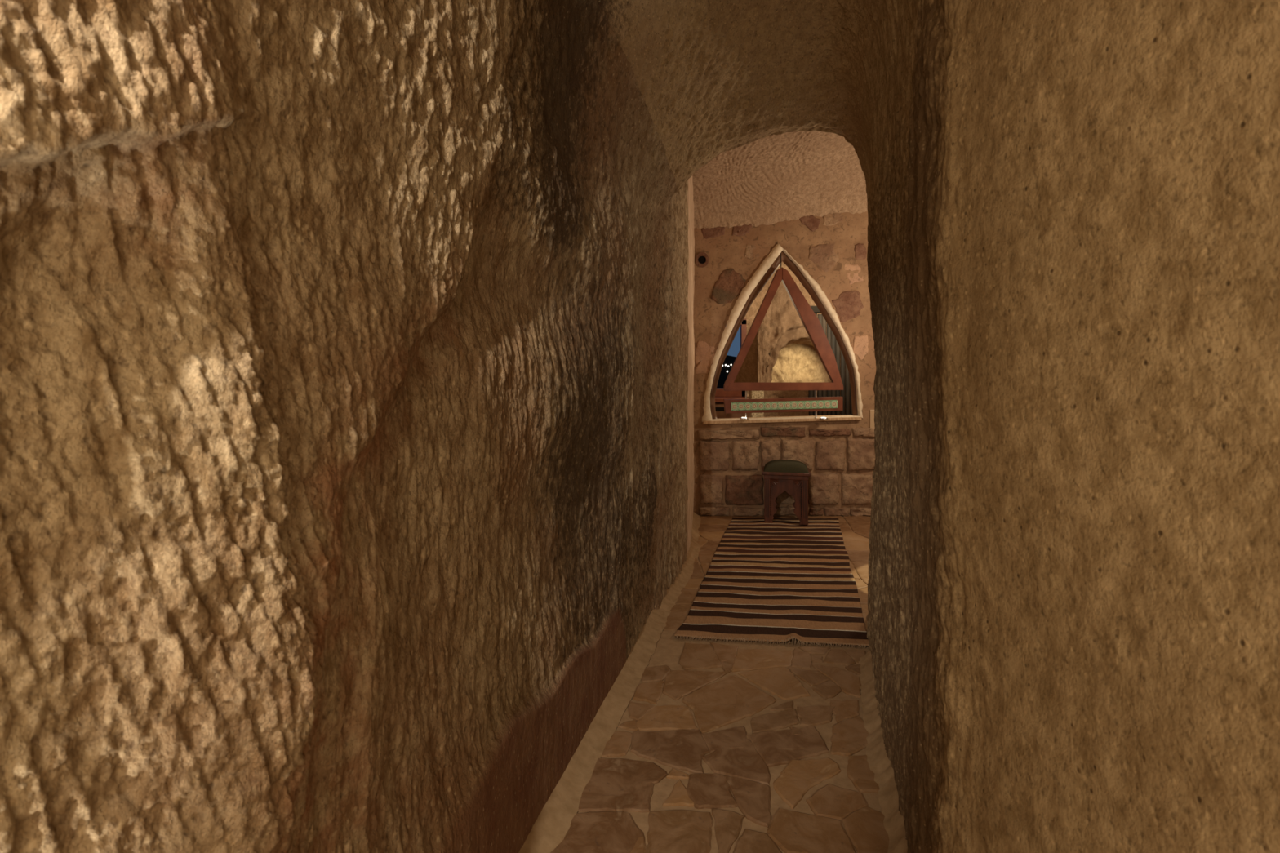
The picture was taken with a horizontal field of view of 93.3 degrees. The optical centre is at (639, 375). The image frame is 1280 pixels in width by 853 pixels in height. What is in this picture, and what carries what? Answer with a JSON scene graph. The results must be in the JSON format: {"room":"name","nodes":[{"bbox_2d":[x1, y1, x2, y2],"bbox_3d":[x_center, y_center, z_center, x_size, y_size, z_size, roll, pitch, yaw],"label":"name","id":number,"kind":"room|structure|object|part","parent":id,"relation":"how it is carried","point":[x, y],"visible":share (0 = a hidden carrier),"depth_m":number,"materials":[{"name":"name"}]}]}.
{"room":"cave","nodes":[
{"label":"cave","id":0,"kind":"room"},
{"bbox_2d":[0,0,678,852],"bbox_3d":[-0.349,-0.112,0.682,1.060,2.583,4.576,0,0,0],"label":"wall","id":1,"kind":"structure","parent":0,"point":[328,488],"depth_m":0.81,"materials":[{"name":"beige stone"}]},
{"bbox_2d":[518,608,671,852],"bbox_3d":[-0.233,1.098,1.613,0.164,0.101,2.743,0,0,14],"label":"trim","id":2,"kind":"structure","parent":1,"relation":"attached to","point":[553,824],"depth_m":1.83,"materials":[{"name":"beige stone"}]},
{"bbox_2d":[644,176,694,609],"bbox_3d":[0.265,-0.485,3.883,0.169,3.330,2.262,0,0,13],"label":"wall","id":3,"kind":"structure","parent":0,"point":[669,307],"depth_m":3.20,"materials":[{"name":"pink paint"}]},
{"bbox_2d":[659,511,701,610],"bbox_3d":[0.289,1.098,3.908,0.194,0.100,2.086,0,0,10],"label":"trim","id":4,"kind":"structure","parent":3,"relation":"attached to","point":[669,600],"depth_m":3.48,"materials":[{"name":"beige stone"}]},
{"bbox_2d":[550,515,888,852],"bbox_3d":[1.900,1.148,1.700,6.400,0.012,6.800,0,0,0],"label":"floor","id":5,"kind":"structure","parent":0,"point":[718,746],"depth_m":1.83,"materials":[{"name":"beige stone"}]},
{"bbox_2d":[674,517,869,647],"bbox_3d":[0.863,1.131,3.712,0.824,0.033,2.476,0,0,15],"label":"striped rug","id":6,"kind":"object","parent":5,"relation":"on","point":[784,580],"visible":0.99,"depth_m":3.22,"materials":[{"name":"fabric"}]},
{"bbox_2d":[761,459,810,524],"bbox_3d":[1.142,0.899,4.731,0.364,0.465,0.302,0,0,13],"label":"stool","id":7,"kind":"object","parent":6,"relation":"on","point":[791,477],"visible":1,"depth_m":4.61,"materials":[{"name":"brown wood"}]},
{"bbox_3d":[0.991,0.947,4.650,0.066,0.371,0.046,0,0,13],"label":"leg","id":8,"kind":"part","parent":7,"relation":"part of","materials":[{"name":"brown wood"}]},
{"bbox_2d":[763,459,808,473],"bbox_3d":[1.142,0.706,4.731,0.340,0.078,0.280,0,0,13],"label":"cushion","id":9,"kind":"object","parent":7,"relation":"on","point":[777,466],"depth_m":4.62,"materials":[{"name":"green fabric"}]},
{"bbox_3d":[1.116,0.950,4.620,0.250,0.346,0.016,0,0,13],"label":"carved panel","id":10,"kind":"part","parent":7,"relation":"part of","materials":[{"name":"brown wood"}]},
{"bbox_3d":[1.242,0.947,4.592,0.066,0.371,0.046,0,0,13],"label":"leg","id":11,"kind":"part","parent":7,"relation":"part of","materials":[{"name":"brown wood"}]},
{"bbox_2d":[604,0,871,194],"bbox_3d":[0.135,-1.388,0.629,1.371,1.034,4.600,0,0,5],"label":"ceiling","id":12,"kind":"structure","parent":0,"point":[714,77],"depth_m":2.36,"materials":[{"name":"brown stone"}]},
{"bbox_2d":[692,130,867,228],"bbox_3d":[2.300,-1.543,3.955,4.600,0.853,2.110,0,0,0],"label":"ceiling","id":13,"kind":"structure","parent":0,"point":[773,179],"depth_m":4.65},
{"bbox_2d":[693,211,875,515],"bbox_3d":[2.425,-0.425,4.930,4.350,3.250,0.055,0,0,0],"label":"wall","id":14,"kind":"structure","parent":0,"point":[839,455],"depth_m":4.95,"materials":[{"name":"stone"}]},
{"bbox_2d":[702,243,862,424],"bbox_3d":[1.163,-0.341,5.048,1.311,1.476,0.285,0,0,0],"label":"window surround","id":15,"kind":"object","parent":14,"relation":"attached to","point":[771,262],"visible":0.99,"depth_m":4.93,"materials":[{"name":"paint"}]},
{"bbox_3d":[1.158,0.368,5.048,1.284,0.058,0.285,0,0,0],"label":"sill","id":16,"kind":"part","parent":15,"relation":"part of","materials":[{"name":"stone"}]},
{"bbox_2d":[723,253,843,391],"bbox_3d":[1.162,-0.438,4.905,0.962,1.127,0.058,0,0,0],"label":"mirror","id":17,"kind":"object","parent":15,"relation":"attached to","point":[786,346],"visible":1,"depth_m":4.90,"materials":[{"name":"red wood"}]},
{"bbox_3d":[0.916,-0.375,4.904,0.468,0.997,0.052,0,0,0],"label":"frame rail","id":18,"kind":"part","parent":17,"relation":"part of","materials":[{"name":"red wood"}]},
{"bbox_2d":[733,280,832,382],"bbox_3d":[1.158,-0.368,4.908,0.838,0.869,0.008,0,0,0],"label":"mirror glass","id":19,"kind":"object","parent":17,"relation":"on","point":[785,341],"depth_m":4.90,"materials":[{"name":"mirror"}]},
{"bbox_3d":[1.162,0.091,4.903,0.957,0.068,0.054,0,0,0],"label":"frame rail","id":20,"kind":"part","parent":17,"relation":"part of","materials":[{"name":"red wood"}]},
{"bbox_3d":[1.396,-0.377,4.904,0.494,0.992,0.052,0,0,0],"label":"frame rail","id":21,"kind":"part","parent":17,"relation":"part of","materials":[{"name":"red wood"}]},
{"bbox_2d":[723,390,842,419],"bbox_3d":[1.154,0.233,4.875,0.953,0.238,0.087,0,0,0],"label":"shelf board","id":22,"kind":"object","parent":14,"relation":"attached to","point":[815,404],"visible":1,"depth_m":4.85,"materials":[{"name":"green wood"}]},
{"bbox_3d":[0.861,0.230,4.912,0.014,0.232,0.014,0,0,0],"label":"support rod","id":23,"kind":"part","parent":22,"relation":"part of","materials":[{"name":"silver metal"}]},
{"bbox_3d":[1.431,0.230,4.912,0.014,0.232,0.014,0,0,0],"label":"support rod","id":24,"kind":"part","parent":22,"relation":"part of","materials":[{"name":"silver metal"}]},
{"bbox_2d":[869,409,875,428],"bbox_3d":[1.923,0.368,4.941,0.090,0.174,0.018,0,0,0],"label":"wall socket","id":25,"kind":"object","parent":14,"relation":"attached to","point":[871,411],"visible":0.3,"depth_m":4.93,"materials":[{"name":"beige plastic"}]},
{"bbox_2d":[728,246,845,417],"bbox_3d":[2.050,-0.300,7.099,3.500,3.000,0.134,0,0,0],"label":"wall","id":26,"kind":"structure","parent":0,"point":[752,312],"depth_m":7.09,"materials":[{"name":"beige stone"}]},
{"bbox_2d":[708,318,746,396],"bbox_3d":[0.910,-0.205,7.075,0.660,0.910,0.090,0,0,0],"label":"window","id":27,"kind":"structure","parent":26,"relation":"in","point":[741,334],"depth_m":7.07,"materials":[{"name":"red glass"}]},
{"bbox_3d":[0.910,-0.220,7.073,0.540,0.740,0.006,0,0,0],"label":"glass","id":28,"kind":"part","parent":27,"relation":"part of","materials":[{"name":"blue"}]},
{"bbox_2d":[707,130,868,620],"bbox_3d":[0.575,-0.475,2.864,1.650,3.350,0.306,0,0,0],"label":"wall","id":29,"kind":"structure","parent":0,"point":[818,131],"depth_m":2.84,"materials":[{"name":"beige stone"}]},
{"bbox_2d":[859,0,1279,852],"bbox_3d":[0.786,-0.148,0.567,0.633,2.656,4.335,0,0,0],"label":"wall","id":30,"kind":"structure","parent":0,"point":[1073,206],"depth_m":0.74,"materials":[{"name":"beige stone"}]},
{"bbox_2d":[858,649,907,852],"bbox_3d":[0.669,1.098,1.389,0.266,0.101,2.203,0,0,10],"label":"trim","id":31,"kind":"structure","parent":30,"relation":"attached to","point":[879,763],"depth_m":1.76,"materials":[{"name":"beige stone"}]},
{"bbox_3d":[1.800,1.149,6.175,3.200,0.029,2.050,0,0,0],"label":"floor","id":32,"kind":"structure","parent":0,"visible":0},
{"bbox_2d":[715,396,748,418],"bbox_3d":[0.800,0.700,6.825,0.880,0.900,0.390,0,0,0],"label":"wooden bench","id":33,"kind":"object","parent":32,"relation":"on","point":[719,403],"visible":0.02,"depth_m":6.65,"materials":[{"name":"brown wood"}]},
{"bbox_2d":[748,391,764,417],"bbox_3d":[1.216,0.581,6.325,0.130,1.138,0.150,0,0,0],"label":"stone post","id":34,"kind":"object","parent":32,"relation":"on","point":[752,394],"visible":0.02,"depth_m":6.25,"materials":[{"name":"beige stone"}]},
{"bbox_2d":[808,306,853,416],"bbox_3d":[2.220,0.215,6.300,0.960,1.870,0.080,0,0,0],"label":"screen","id":35,"kind":"object","parent":32,"relation":"on","point":[831,338],"visible":0.06,"depth_m":6.29,"materials":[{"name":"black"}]},
{"bbox_3d":[2.220,-0.685,6.300,0.960,0.070,0.080,0,0,0],"label":"rail","id":36,"kind":"part","parent":35,"relation":"part of","materials":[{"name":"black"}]}
]}

